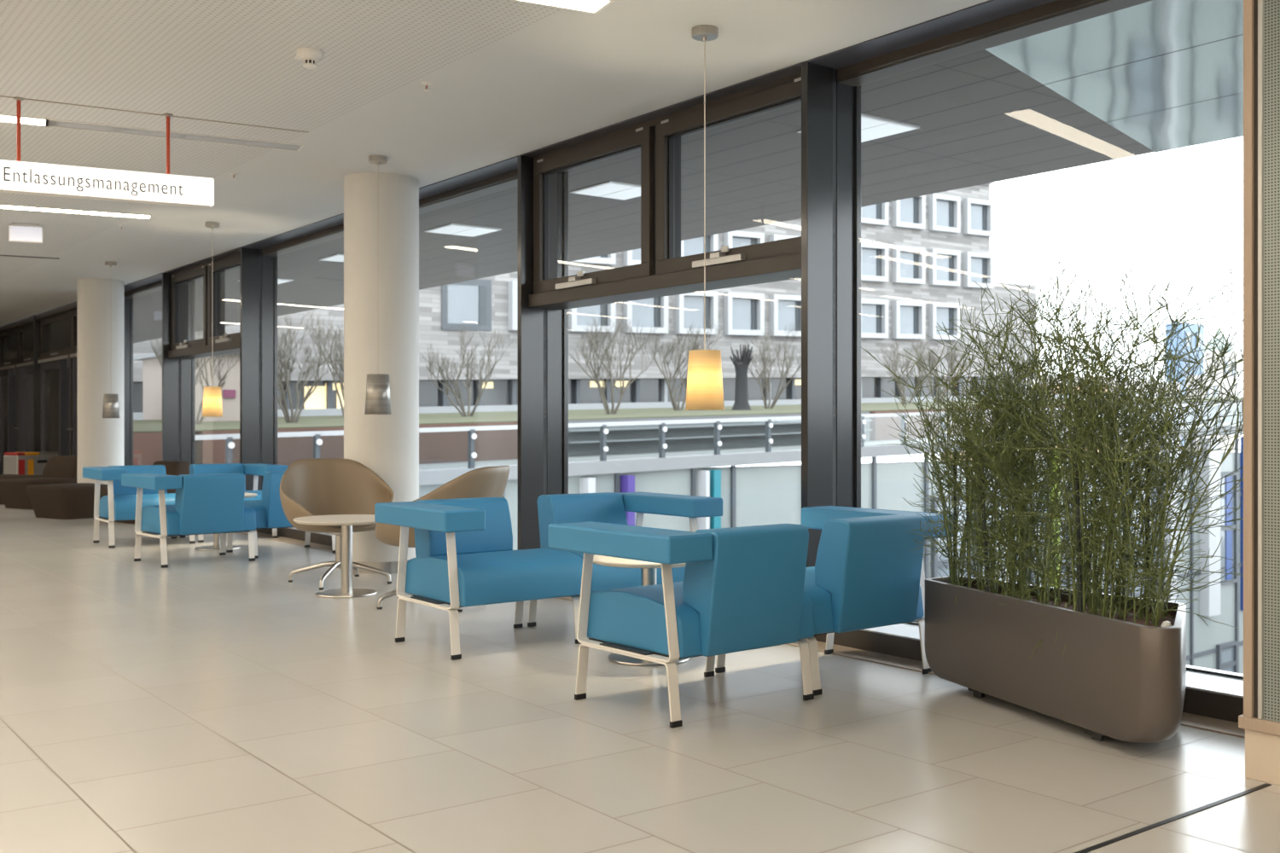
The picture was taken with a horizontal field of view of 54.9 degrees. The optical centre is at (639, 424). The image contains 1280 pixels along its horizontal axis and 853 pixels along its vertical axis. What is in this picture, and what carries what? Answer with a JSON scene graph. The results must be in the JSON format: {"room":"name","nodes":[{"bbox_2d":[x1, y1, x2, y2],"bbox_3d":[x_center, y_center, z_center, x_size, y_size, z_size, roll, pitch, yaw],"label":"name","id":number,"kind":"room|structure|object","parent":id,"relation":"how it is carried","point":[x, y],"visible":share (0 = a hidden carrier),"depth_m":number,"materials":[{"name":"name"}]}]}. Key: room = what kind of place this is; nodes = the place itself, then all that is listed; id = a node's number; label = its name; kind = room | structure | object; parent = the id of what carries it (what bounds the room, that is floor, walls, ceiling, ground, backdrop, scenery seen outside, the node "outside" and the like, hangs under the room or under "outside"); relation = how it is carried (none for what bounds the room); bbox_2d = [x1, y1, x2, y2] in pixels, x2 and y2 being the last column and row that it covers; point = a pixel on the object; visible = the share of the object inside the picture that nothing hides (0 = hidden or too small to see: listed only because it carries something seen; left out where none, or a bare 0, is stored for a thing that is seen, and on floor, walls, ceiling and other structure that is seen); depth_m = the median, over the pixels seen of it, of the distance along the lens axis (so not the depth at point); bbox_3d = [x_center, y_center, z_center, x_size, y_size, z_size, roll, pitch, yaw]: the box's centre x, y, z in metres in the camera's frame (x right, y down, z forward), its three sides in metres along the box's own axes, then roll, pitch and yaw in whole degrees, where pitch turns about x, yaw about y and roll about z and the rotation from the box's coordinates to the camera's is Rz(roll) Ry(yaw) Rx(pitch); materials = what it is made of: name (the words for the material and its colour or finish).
{"room":"hospital interior","nodes":[
{"label":"hospital interior","id":0,"kind":"room"},
{"bbox_2d":[0,0,989,325],"bbox_3d":[-8.772,-1.975,9.033,11.970,0.250,43.000,0,0,-37],"label":"ceiling","id":1,"kind":"structure","parent":0,"point":[509,78],"depth_m":6.67,"materials":[{"name":"white paint"}]},
{"bbox_2d":[0,113,48,126],"bbox_3d":[-5.160,-1.852,6.782,3.436,0.016,0.201,0,0,-27],"label":"recessed light","id":2,"kind":"object","parent":1,"relation":"in","point":[3,118],"visible":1,"depth_m":7.48,"materials":[{"name":"white plastic"}]},
{"bbox_2d":[8,222,43,244],"bbox_3d":[-5.661,-1.762,11.361,0.285,0.177,0.044,0,0,-23],"label":"exit sign","id":3,"kind":"object","parent":1,"relation":"hanging from","point":[17,232],"visible":1,"depth_m":11.34,"materials":[{"name":"white plastic"}]},
{"bbox_2d":[0,203,152,219],"bbox_3d":[-5.895,-1.852,10.228,3.436,0.016,0.201,0,0,-27],"label":"recessed light","id":4,"kind":"object","parent":1,"relation":"in","point":[2,206],"visible":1,"depth_m":10.72,"materials":[{"name":"white plastic"}]},
{"bbox_2d":[0,96,214,208],"bbox_3d":[-3.657,-1.581,6.925,2.405,0.538,0.074,0,0,-27],"label":"sign","id":5,"kind":"object","parent":1,"relation":"hanging from","point":[18,177],"visible":1,"depth_m":7.17,"materials":[{"name":"white plastic"}]},
{"bbox_2d":[102,261,119,418],"bbox_3d":[-6.037,-0.958,14.060,0.183,1.784,0.183,0,0,-37],"label":"pendant lamp","id":6,"kind":"object","parent":1,"relation":"hanging from","point":[110,410],"visible":1,"depth_m":14.00,"materials":[{"name":"metal"}]},
{"bbox_2d":[0,95,308,132],"bbox_3d":[-3.569,-1.853,6.965,3.380,0.013,0.015,0,0,-30],"label":"rail","id":7,"kind":"object","parent":1,"relation":"attached to","point":[0,96],"visible":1,"depth_m":7.33,"materials":[{"name":"metal"}]},
{"bbox_2d":[45,118,305,151],"bbox_3d":[-2.950,-1.852,7.896,1.545,0.016,0.200,0,0,-27],"label":"ceiling vent","id":8,"kind":"object","parent":1,"relation":"in","point":[51,123],"visible":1,"depth_m":7.87,"materials":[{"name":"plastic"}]},
{"bbox_2d":[202,221,222,417],"bbox_3d":[-3.928,-0.958,11.320,0.183,1.784,0.183,0,0,-37],"label":"pendant lamp","id":9,"kind":"object","parent":1,"relation":"hanging from","point":[212,406],"visible":1,"depth_m":11.25,"materials":[{"name":"glass"}]},
{"bbox_2d":[294,47,322,69],"bbox_3d":[-1.663,-1.808,6.146,0.124,0.085,0.206,0,0,-37],"label":"smoke detector","id":10,"kind":"object","parent":1,"relation":"attached to","point":[309,55],"visible":1,"depth_m":6.08,"materials":[{"name":"white plastic"}]},
{"bbox_2d":[364,155,391,414],"bbox_3d":[-1.814,-0.958,8.535,0.183,1.784,0.183,0,0,-37],"label":"pendant lamp","id":11,"kind":"object","parent":1,"relation":"hanging from","point":[378,398],"visible":1,"depth_m":8.47,"materials":[{"name":"metal"}]},
{"bbox_2d":[510,0,615,14],"bbox_3d":[-1.686,-1.852,4.685,3.436,0.016,0.201,0,0,-27],"label":"recessed light","id":12,"kind":"object","parent":1,"relation":"in","point":[594,7],"visible":1,"depth_m":5.42,"materials":[{"name":"white plastic"}]},
{"bbox_2d":[523,0,608,11],"bbox_3d":[-1.686,-1.851,4.685,3.400,0.007,0.165,0,0,-27],"label":"diffuser","id":13,"kind":"object","parent":12,"relation":"attached to","point":[574,5],"depth_m":5.42,"materials":[{"name":"white plastic"}]},
{"bbox_2d":[685,24,724,410],"bbox_3d":[0.304,-0.958,5.770,0.183,1.784,0.183,0,0,-37],"label":"pendant lamp","id":14,"kind":"object","parent":1,"relation":"hanging from","point":[704,392],"visible":1,"depth_m":5.71,"materials":[{"name":"metal"}]},
{"bbox_2d":[0,505,1279,852],"bbox_3d":[-8.621,1.200,9.148,12.350,0.200,43.000,0,0,-37],"label":"floor","id":15,"kind":"structure","parent":0,"point":[206,701],"depth_m":4.23,"materials":[{"name":"tile"}]},
{"bbox_2d":[0,474,41,505],"bbox_3d":[-8.832,0.909,17.084,0.875,0.382,0.795,0,0,27],"label":"ottoman","id":16,"kind":"object","parent":15,"relation":"on","point":[2,476],"visible":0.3,"depth_m":16.94,"materials":[{"name":"brown fabric"}]},
{"bbox_2d":[3,451,58,475],"bbox_3d":[-9.379,0.767,18.995,0.386,0.665,0.680,0,0,33],"label":"bookshelf","id":17,"kind":"object","parent":15,"relation":"on","point":[29,463],"visible":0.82,"depth_m":18.76,"materials":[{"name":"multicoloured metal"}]},
{"bbox_2d":[0,455,77,509],"bbox_3d":[-7.839,0.764,16.246,0.918,0.672,0.885,0,0,31],"label":"lounge seat","id":18,"kind":"object","parent":15,"relation":"on","point":[58,469],"visible":0.56,"depth_m":16.06,"materials":[{"name":"brown fabric"}]},
{"bbox_2d":[33,301,77,455],"bbox_3d":[-8.772,-0.385,19.235,0.380,2.970,4.634,0,0,-37],"label":"window","id":19,"kind":"structure","parent":15,"relation":"on","point":[55,329],"depth_m":20.10,"materials":[{"name":"glass"}]},
{"bbox_2d":[26,482,107,519],"bbox_3d":[-6.701,0.909,14.501,0.826,0.382,0.744,0,0,43],"label":"ottoman","id":20,"kind":"object","parent":15,"relation":"on","point":[75,501],"visible":0.74,"depth_m":14.26,"materials":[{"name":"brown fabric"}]},
{"bbox_2d":[77,278,124,484],"bbox_3d":[-6.962,-0.375,15.913,0.556,2.950,0.556,0,0,-37],"label":"column","id":21,"kind":"structure","parent":15,"relation":"on","point":[101,302],"depth_m":15.68,"materials":[{"name":"beige paint"}]},
{"bbox_2d":[82,465,195,548],"bbox_3d":[-4.607,0.747,11.355,0.836,0.707,0.763,0,0,-36],"label":"armchair","id":22,"kind":"object","parent":15,"relation":"on","point":[120,503],"visible":0.72,"depth_m":11.17,"materials":[{"name":"blue fabric"}]},
{"bbox_2d":[124,273,162,465],"bbox_3d":[-6.541,-0.400,16.301,0.380,3.000,2.775,0,0,-37],"label":"window","id":23,"kind":"structure","parent":15,"relation":"on","point":[152,284],"depth_m":17.42,"materials":[{"name":"metal"}]},
{"bbox_2d":[100,460,190,523],"bbox_3d":[-5.561,0.764,13.925,0.911,0.672,0.754,0,0,45],"label":"lounge seat","id":24,"kind":"object","parent":15,"relation":"on","point":[172,468],"visible":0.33,"depth_m":13.88,"materials":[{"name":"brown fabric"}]},
{"bbox_2d":[121,473,255,568],"bbox_3d":[-3.593,0.747,9.857,0.836,0.707,0.763,0,0,-41],"label":"armchair","id":25,"kind":"object","parent":15,"relation":"on","point":[213,503],"visible":1,"depth_m":9.61,"materials":[{"name":"blue fabric"}]},
{"bbox_2d":[162,247,239,465],"bbox_3d":[-4.872,-0.400,14.106,0.380,3.000,2.775,0,0,-37],"label":"window","id":26,"kind":"structure","parent":15,"relation":"on","point":[180,348],"depth_m":15.06,"materials":[{"name":"metal"}]},
{"bbox_2d":[194,493,257,551],"bbox_3d":[-3.728,0.863,10.884,0.670,0.475,0.670,0,0,-37],"label":"side table","id":27,"kind":"object","parent":15,"relation":"on","point":[216,546],"visible":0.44,"depth_m":10.85,"materials":[{"name":"beige laminate"}]},
{"bbox_2d":[180,463,287,542],"bbox_3d":[-3.941,0.747,11.897,0.836,0.707,0.763,0,0,-36],"label":"armchair","id":28,"kind":"object","parent":15,"relation":"on","point":[256,469],"visible":0.29,"depth_m":11.97,"materials":[{"name":"blue fabric"}]},
{"bbox_2d":[226,471,335,558],"bbox_3d":[-3.025,0.747,10.544,0.836,0.707,0.763,0,0,-38],"label":"armchair","id":29,"kind":"object","parent":15,"relation":"on","point":[270,514],"visible":0.34,"depth_m":10.13,"materials":[{"name":"blue fabric"}]},
{"bbox_2d":[239,213,343,546],"bbox_3d":[-3.203,-0.400,11.912,0.380,3.000,2.775,0,0,-37],"label":"window","id":30,"kind":"structure","parent":15,"relation":"on","point":[258,259],"depth_m":12.92,"materials":[{"name":"metal"}]},
{"bbox_2d":[293,514,377,598],"bbox_3d":[-1.898,0.855,7.978,0.670,0.490,0.670,0,0,-37],"label":"side table","id":31,"kind":"object","parent":15,"relation":"on","point":[346,521],"visible":0.84,"depth_m":7.94,"materials":[{"name":"beige laminate"}]},
{"bbox_2d":[279,458,395,590],"bbox_3d":[-2.109,0.675,8.588,0.783,0.850,0.797,0,0,-29],"label":"tub chair","id":32,"kind":"object","parent":15,"relation":"on","point":[322,486],"visible":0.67,"depth_m":8.81,"materials":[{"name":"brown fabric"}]},
{"bbox_2d":[343,172,418,573],"bbox_3d":[-1.956,-0.375,9.329,0.556,2.950,0.556,0,0,-37],"label":"column","id":33,"kind":"structure","parent":15,"relation":"on","point":[386,445],"depth_m":9.10,"materials":[{"name":"beige paint"}]},
{"bbox_2d":[374,465,509,611],"bbox_3d":[-1.195,0.675,7.492,0.797,0.850,0.783,0,0,21],"label":"tub chair","id":34,"kind":"object","parent":15,"relation":"on","point":[487,481],"visible":0.23,"depth_m":7.22,"materials":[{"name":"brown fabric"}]},
{"bbox_2d":[418,156,517,215],"bbox_3d":[-1.534,-0.400,9.717,0.380,3.000,2.775,0,0,-37],"label":"beam","id":35,"kind":"structure","parent":15,"relation":"on","point":[500,176],"depth_m":9.39,"materials":[{"name":"metal"}]},
{"bbox_2d":[374,497,582,660],"bbox_3d":[-0.789,0.747,6.186,0.836,0.707,0.763,0,0,-37],"label":"armchair","id":36,"kind":"object","parent":15,"relation":"on","point":[465,555],"visible":0.98,"depth_m":6.04,"materials":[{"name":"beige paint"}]},
{"bbox_2d":[527,492,722,641],"bbox_3d":[-0.110,0.747,6.702,0.836,0.707,0.763,0,0,-37],"label":"armchair","id":37,"kind":"object","parent":15,"relation":"on","point":[611,508],"visible":0.36,"depth_m":6.73,"materials":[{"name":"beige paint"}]},
{"bbox_2d":[593,554,689,666],"bbox_3d":[0.042,0.863,5.785,0.570,0.475,0.570,0,0,-37],"label":"side table","id":38,"kind":"object","parent":15,"relation":"on","point":[648,569],"visible":0.38,"depth_m":5.65,"materials":[{"name":"beige laminate"}]},
{"bbox_2d":[517,62,801,550],"bbox_3d":[0.134,-0.400,7.522,0.380,3.000,2.775,0,0,-37],"label":"window","id":39,"kind":"structure","parent":15,"relation":"on","point":[546,292],"depth_m":8.01,"materials":[{"name":"metal"}]},
{"bbox_2d":[548,521,814,728],"bbox_3d":[0.194,0.747,4.893,0.836,0.707,0.763,0,0,-39],"label":"armchair","id":40,"kind":"object","parent":15,"relation":"on","point":[741,589],"visible":1,"depth_m":4.63,"materials":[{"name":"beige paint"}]},
{"bbox_2d":[237,530,1245,738],"bbox_3d":[-5.495,1.097,14.634,0.373,0.006,26.050,0,0,-37],"label":"strip","id":41,"kind":"object","parent":15,"relation":"on","point":[1188,719],"depth_m":5.69,"materials":[{"name":"stone"}]},
{"bbox_2d":[715,506,952,696],"bbox_3d":[0.841,0.747,5.463,0.836,0.707,0.763,0,0,-38],"label":"armchair","id":42,"kind":"object","parent":15,"relation":"on","point":[866,573],"visible":0.77,"depth_m":5.12,"materials":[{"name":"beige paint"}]},
{"bbox_2d":[860,238,1243,743],"bbox_3d":[1.629,0.234,4.790,1.100,1.732,1.858,0,0,-22],"label":"potted plant","id":43,"kind":"object","parent":15,"relation":"on","point":[1113,666],"visible":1,"depth_m":4.47,"materials":[{"name":"green plant"}]},
{"bbox_2d":[1074,783,1271,852],"bbox_3d":[-1.187,1.099,1.396,7.800,0.002,0.016,0,0,-37],"label":"joint","id":44,"kind":"object","parent":15,"relation":"on","point":[1240,794],"visible":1,"depth_m":3.41,"materials":[{"name":"metal"}]},
{"bbox_2d":[1238,0,1279,785],"bbox_3d":[5.564,-0.385,-0.213,1.000,2.970,10.925,0,0,-37],"label":"wall","id":45,"kind":"structure","parent":0,"point":[1260,718],"depth_m":3.78,"materials":[{"name":"beige paint"}]},
{"bbox_2d":[801,0,1243,722],"bbox_3d":[1.761,-0.400,5.383,0.380,3.000,2.637,0,0,-37],"label":"window","id":46,"kind":"structure","parent":45,"relation":"in","point":[831,83],"depth_m":6.30,"materials":[{"name":"metal"}]},
{"label":"outside","id":47,"kind":"structure","parent":0,"visible":0},
{"bbox_2d":[418,422,1239,470],"bbox_3d":[12.978,0.415,63.887,82.000,2.515,30.000,0,0,-37],"label":"terrace","id":48,"kind":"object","parent":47,"point":[596,457],"depth_m":37.42,"materials":[{"name":"grey concrete"}]},
{"bbox_2d":[133,432,162,465],"bbox_3d":[-15.996,0.756,35.575,1.600,1.132,14.000,0,0,-37],"label":"planter bed","id":49,"kind":"object","parent":48,"relation":"on","point":[147,446],"visible":0.07,"depth_m":29.86,"materials":[{"name":"brick"}]},
{"bbox_2d":[133,351,239,421],"bbox_3d":[-15.203,-0.667,42.459,2.662,3.534,6.800,0,0,-37],"label":"building","id":50,"kind":"structure","parent":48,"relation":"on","point":[152,368],"depth_m":40.22,"materials":[{"name":"white paint"}]},
{"bbox_2d":[194,421,517,467],"bbox_3d":[-11.140,0.595,39.267,10.000,1.354,14.000,0,0,-37],"label":"planter bed","id":51,"kind":"object","parent":48,"relation":"on","point":[437,447],"visible":0.29,"depth_m":34.36,"materials":[{"name":"metal"}]},
{"bbox_2d":[133,393,1111,420],"bbox_3d":[5.051,-0.471,69.355,76.000,3.686,0.300,0,0,-37],"label":"parapet","id":52,"kind":"object","parent":48,"relation":"on","point":[311,412],"visible":0.11,"depth_m":63.21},
{"bbox_2d":[568,411,869,456],"bbox_3d":[-1.349,0.270,46.712,14.000,1.460,14.000,0,0,-37],"label":"guardrail","id":53,"kind":"object","parent":48,"relation":"on","point":[625,447],"visible":0.36,"depth_m":40.05,"materials":[{"name":"grey metal"}]},
{"bbox_2d":[568,429,872,443],"bbox_3d":[3.039,0.390,40.941,13.200,0.398,0.500,0,0,-37],"label":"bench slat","id":54,"kind":"object","parent":53,"relation":"attached to","point":[794,433],"visible":0.64,"depth_m":39.52,"materials":[{"name":"metal"}]},
{"bbox_2d":[568,419,872,431],"bbox_3d":[3.039,0.040,40.941,13.200,0.398,0.500,0,0,-37],"label":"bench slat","id":55,"kind":"object","parent":53,"relation":"attached to","point":[800,422],"visible":0.64,"depth_m":39.53,"materials":[{"name":"metal"}]},
{"bbox_2d":[869,406,1073,441],"bbox_3d":[9.835,-0.101,55.216,13.500,1.446,14.000,0,0,-37],"label":"planter bed","id":56,"kind":"object","parent":48,"relation":"on","point":[881,431],"visible":0.21,"depth_m":46.21,"materials":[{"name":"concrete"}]},
{"bbox_2d":[1086,400,1242,427],"bbox_3d":[24.880,-0.600,66.656,23.700,1.716,14.000,0,0,-37],"label":"planter bed","id":57,"kind":"object","parent":48,"relation":"on","point":[1229,419],"visible":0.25,"depth_m":60.15,"materials":[{"name":"white concrete"}]},
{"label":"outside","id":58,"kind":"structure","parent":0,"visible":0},
{"bbox_2d":[1028,374,1111,457],"bbox_3d":[71.871,3.574,205.401,17.080,23.051,5.000,0,0,-37],"label":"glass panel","id":59,"kind":"structure","parent":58,"point":[1106,390],"depth_m":201.47,"materials":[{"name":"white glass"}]},
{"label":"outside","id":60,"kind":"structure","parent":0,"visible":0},
{"bbox_2d":[1109,380,1181,455],"bbox_3d":[96.707,3.435,239.173,24.657,23.331,4.300,0,0,-37],"label":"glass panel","id":61,"kind":"structure","parent":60,"point":[1178,386],"depth_m":238.84,"materials":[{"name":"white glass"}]},
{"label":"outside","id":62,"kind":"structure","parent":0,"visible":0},
{"bbox_2d":[1186,375,1218,453],"bbox_3d":[114.177,2.646,249.944,5.344,24.908,4.300,0,0,-37],"label":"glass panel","id":63,"kind":"structure","parent":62,"point":[1214,384],"depth_m":248.35,"materials":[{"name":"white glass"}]},
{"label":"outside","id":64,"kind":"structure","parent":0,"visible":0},
{"bbox_2d":[133,49,1153,343],"bbox_3d":[-9.694,-2.100,23.256,3.000,0.500,41.240,0,0,-37],"label":"soffit","id":65,"kind":"object","parent":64,"point":[981,119],"visible":0.2,"depth_m":8.95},
{"bbox_2d":[317,253,343,261],"bbox_3d":[-3.231,-1.844,13.749,0.540,0.020,0.540,0,0,-37],"label":"light","id":66,"kind":"object","parent":65,"relation":"attached to","point":[338,257],"visible":0.43,"depth_m":13.65,"materials":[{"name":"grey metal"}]},
{"bbox_2d":[424,222,501,237],"bbox_3d":[-1.688,-1.844,11.719,0.540,0.020,0.540,0,0,-37],"label":"light","id":67,"kind":"object","parent":65,"relation":"attached to","point":[450,229],"visible":1,"depth_m":11.64,"materials":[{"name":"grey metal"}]},
{"bbox_2d":[570,180,640,200],"bbox_3d":[-0.180,-1.844,9.737,0.540,0.020,0.540,0,0,-37],"label":"light","id":68,"kind":"object","parent":65,"relation":"attached to","point":[613,189],"visible":0.83,"depth_m":9.68,"materials":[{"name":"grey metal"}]},
{"bbox_2d":[796,113,919,142],"bbox_3d":[1.363,-1.844,7.707,0.540,0.020,0.540,0,0,-37],"label":"light","id":69,"kind":"object","parent":65,"relation":"attached to","point":[872,127],"visible":0.45,"depth_m":7.63,"materials":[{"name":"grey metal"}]},
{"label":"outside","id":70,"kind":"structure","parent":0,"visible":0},
{"bbox_2d":[985,0,1243,152],"bbox_3d":[5.503,-2.098,3.271,3.000,0.504,10.545,0,0,-37],"label":"glass facade","id":71,"kind":"object","parent":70,"point":[1165,74],"visible":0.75,"depth_m":6.37,"materials":[{"name":"glass"}]},
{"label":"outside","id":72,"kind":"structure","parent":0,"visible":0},
{"bbox_2d":[1201,328,1236,453],"bbox_3d":[130.897,-3.338,278.361,6.050,36.875,5.300,0,0,-37],"label":"tower","id":73,"kind":"structure","parent":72,"point":[1227,355],"depth_m":276.58,"materials":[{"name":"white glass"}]},
{"bbox_3d":[-14.650,-0.385,26.900,0.300,2.970,7.440,0,0,-37],"label":"wall","id":74,"kind":"structure","parent":0,"visible":0},
{"bbox_2d":[0,315,33,474],"bbox_3d":[-11.271,-0.385,22.521,0.380,2.970,3.658,0,0,-37],"label":"window","id":75,"kind":"structure","parent":74,"relation":"in","point":[16,338],"depth_m":22.50,"materials":[{"name":"glass"}]},
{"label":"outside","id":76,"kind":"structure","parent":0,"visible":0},
{"bbox_2d":[1165,322,1204,450],"bbox_3d":[127.285,-4.139,287.549,9.823,38.477,4.300,0,0,-37],"label":"glass tower","id":77,"kind":"structure","parent":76,"point":[1194,328],"depth_m":285.02,"materials":[{"name":"blue glass"}]},
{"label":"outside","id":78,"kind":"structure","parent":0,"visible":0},
{"bbox_3d":[42.853,15.200,82.835,151.500,0.200,160.000,0,0,-37],"label":"ground","id":79,"kind":"structure","parent":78,"visible":0},
{"bbox_2d":[418,425,1243,674],"bbox_3d":[15.937,7.340,46.778,66.000,15.520,1.020,0,0,-37],"label":"building facade","id":80,"kind":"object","parent":79,"relation":"on","point":[752,496],"visible":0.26,"depth_m":40.96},
{"bbox_2d":[194,402,1243,469],"bbox_3d":[15.223,-0.020,46.066,64.000,2.815,0.190,0,0,-37],"label":"balustrade","id":81,"kind":"object","parent":80,"relation":"on","point":[229,439],"visible":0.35,"depth_m":33.79,"materials":[{"name":"grey metal"}]},
{"bbox_2d":[1225,475,1232,580],"bbox_3d":[25.857,4.550,54.120,0.495,4.580,0.040,0,0,-37],"label":"blind","id":82,"kind":"object","parent":80,"relation":"hanging from","point":[1229,485],"depth_m":54.07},
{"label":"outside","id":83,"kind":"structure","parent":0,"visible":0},
{"bbox_2d":[133,397,1242,433],"bbox_3d":[8.870,-0.743,54.420,64.000,1.949,13.500,0,0,-37],"label":"lawn","id":84,"kind":"structure","parent":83,"point":[139,426],"depth_m":42.73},
{"bbox_2d":[150,330,239,424],"bbox_3d":[-13.332,-1.626,36.156,3.147,3.376,2.832,0,0,29],"label":"bare tree","id":85,"kind":"object","parent":84,"relation":"on","point":[196,363],"visible":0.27,"depth_m":36.53,"materials":[{"name":"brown plant"}]},
{"bbox_2d":[277,310,343,423],"bbox_3d":[-10.581,-1.721,37.231,2.798,3.458,2.411,0,0,-37],"label":"bare tree","id":86,"kind":"object","parent":84,"relation":"on","point":[285,365],"visible":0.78,"depth_m":37.12,"materials":[{"name":"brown plant"}]},
{"bbox_2d":[304,309,343,417],"bbox_3d":[-10.284,-2.118,43.697,3.384,3.880,3.329,0,0,-37],"label":"bare tree","id":87,"kind":"object","parent":84,"relation":"on","point":[336,357],"visible":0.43,"depth_m":43.34,"materials":[{"name":"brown plant"}]},
{"bbox_2d":[419,324,514,416],"bbox_3d":[-6.164,-1.915,43.035,3.156,3.407,2.956,0,0,-37],"label":"bare tree","id":88,"kind":"object","parent":84,"relation":"on","point":[447,385],"visible":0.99,"depth_m":42.90,"materials":[{"name":"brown plant"}]},
{"bbox_2d":[568,306,665,414],"bbox_3d":[-0.842,-2.304,44.653,2.516,4.002,4.228,0,0,42],"label":"bare tree","id":89,"kind":"object","parent":84,"relation":"on","point":[595,344],"visible":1,"depth_m":44.30,"materials":[{"name":"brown plant"}]},
{"bbox_2d":[647,315,725,410],"bbox_3d":[1.909,-2.507,50.132,2.545,4.013,3.739,0,0,24],"label":"bare tree","id":90,"kind":"object","parent":84,"relation":"on","point":[676,407],"visible":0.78,"depth_m":50.22,"materials":[{"name":"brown plant"}]},
{"bbox_2d":[729,343,752,410],"bbox_3d":[4.105,-1.870,49.571,0.935,2.672,0.892,0,0,-37],"label":"trunk","id":91,"kind":"object","parent":84,"relation":"on","point":[741,363],"visible":0.98,"depth_m":49.36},
{"bbox_2d":[735,322,801,408],"bbox_3d":[5.456,-2.434,51.692,3.518,3.692,2.395,0,0,24],"label":"bare tree","id":92,"kind":"object","parent":84,"relation":"on","point":[765,360],"visible":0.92,"depth_m":51.53,"materials":[{"name":"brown plant"}]},
{"bbox_2d":[875,337,946,404],"bbox_3d":[13.008,-2.575,60.240,3.727,3.325,2.600,0,0,-11],"label":"bare tree","id":93,"kind":"object","parent":84,"relation":"on","point":[899,386],"visible":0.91,"depth_m":59.90,"materials":[{"name":"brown plant"}]},
{"bbox_2d":[912,333,976,402],"bbox_3d":[15.499,-2.810,62.845,3.322,3.573,3.393,0,0,19],"label":"bare tree","id":94,"kind":"object","parent":84,"relation":"on","point":[949,357],"visible":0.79,"depth_m":62.73,"materials":[{"name":"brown plant"}]},
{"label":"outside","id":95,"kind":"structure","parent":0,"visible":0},
{"bbox_2d":[133,182,1036,413],"bbox_3d":[-14.093,-10.901,70.658,103.100,28.645,14.450,0,0,-37],"label":"office block","id":96,"kind":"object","parent":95,"point":[920,255],"visible":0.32,"depth_m":78.07,"materials":[{"name":"grey brick"}]},
{"bbox_2d":[478,285,486,324],"bbox_3d":[-8.474,-6.406,66.325,0.420,2.081,0.090,0,0,-37],"label":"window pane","id":97,"kind":"object","parent":96,"relation":"hanging from","point":[482,289],"depth_m":66.27,"materials":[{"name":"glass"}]},
{"bbox_2d":[600,303,607,325],"bbox_3d":[-2.070,-6.625,71.195,0.420,2.001,0.090,0,0,-37],"label":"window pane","id":98,"kind":"object","parent":96,"relation":"hanging from","point":[603,316],"depth_m":71.15,"materials":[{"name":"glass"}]},
{"bbox_2d":[654,296,660,327],"bbox_3d":[1.034,-6.731,73.555,0.420,2.001,0.090,0,0,-37],"label":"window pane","id":99,"kind":"object","parent":96,"relation":"hanging from","point":[657,300],"depth_m":73.50,"materials":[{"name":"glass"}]},
{"bbox_2d":[705,296,709,328],"bbox_3d":[4.139,-6.837,75.916,0.420,2.001,0.090,0,0,-37],"label":"shutter","id":100,"kind":"object","parent":96,"relation":"hanging from","point":[707,299],"depth_m":75.89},
{"bbox_2d":[750,298,756,330],"bbox_3d":[7.243,-6.943,78.277,0.420,2.001,0.090,0,0,-37],"label":"shutter","id":101,"kind":"object","parent":96,"relation":"hanging from","point":[753,301],"depth_m":78.21,"materials":[{"name":"grey metal"}]},
{"bbox_2d":[795,301,801,331],"bbox_3d":[10.348,-7.049,80.637,0.420,2.001,0.090,0,0,-37],"label":"shutter","id":102,"kind":"object","parent":96,"relation":"hanging from","point":[798,304],"depth_m":80.59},
{"bbox_2d":[876,249,881,276],"bbox_3d":[16.557,-11.141,85.358,0.420,1.921,0.090,0,0,-37],"label":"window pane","id":103,"kind":"object","parent":96,"relation":"hanging from","point":[878,251],"depth_m":85.29,"materials":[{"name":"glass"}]},
{"bbox_2d":[876,304,881,333],"bbox_3d":[16.557,-7.261,85.358,0.420,2.001,0.090,0,0,-37],"label":"shutter","id":104,"kind":"object","parent":96,"relation":"hanging from","point":[878,306],"depth_m":85.31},
{"bbox_2d":[913,197,919,223],"bbox_3d":[19.661,-15.177,87.719,0.420,1.961,0.090,0,0,-37],"label":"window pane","id":105,"kind":"object","parent":96,"relation":"hanging from","point":[916,199],"depth_m":87.67,"materials":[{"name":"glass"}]},
{"bbox_2d":[913,252,919,279],"bbox_3d":[19.661,-11.247,87.719,0.420,1.921,0.090,0,0,-37],"label":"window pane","id":106,"kind":"object","parent":96,"relation":"hanging from","point":[916,254],"depth_m":87.67,"materials":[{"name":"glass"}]},
{"bbox_2d":[913,306,919,334],"bbox_3d":[19.661,-7.367,87.719,0.420,2.001,0.090,0,0,-37],"label":"shutter","id":107,"kind":"object","parent":96,"relation":"hanging from","point":[916,308],"depth_m":87.67,"materials":[{"name":"grey metal"}]},
{"bbox_2d":[948,201,954,227],"bbox_3d":[22.766,-15.283,90.079,0.420,1.961,0.090,0,0,-37],"label":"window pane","id":108,"kind":"object","parent":96,"relation":"hanging from","point":[951,203],"depth_m":90.04,"materials":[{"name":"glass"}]},
{"bbox_2d":[948,255,954,281],"bbox_3d":[22.766,-11.353,90.079,0.420,1.921,0.090,0,0,-37],"label":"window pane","id":109,"kind":"object","parent":96,"relation":"hanging from","point":[951,257],"depth_m":89.99,"materials":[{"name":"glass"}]},
{"bbox_2d":[948,308,954,335],"bbox_3d":[22.766,-7.473,90.079,0.420,2.001,0.090,0,0,-37],"label":"shutter","id":110,"kind":"object","parent":96,"relation":"hanging from","point":[951,310],"depth_m":90.04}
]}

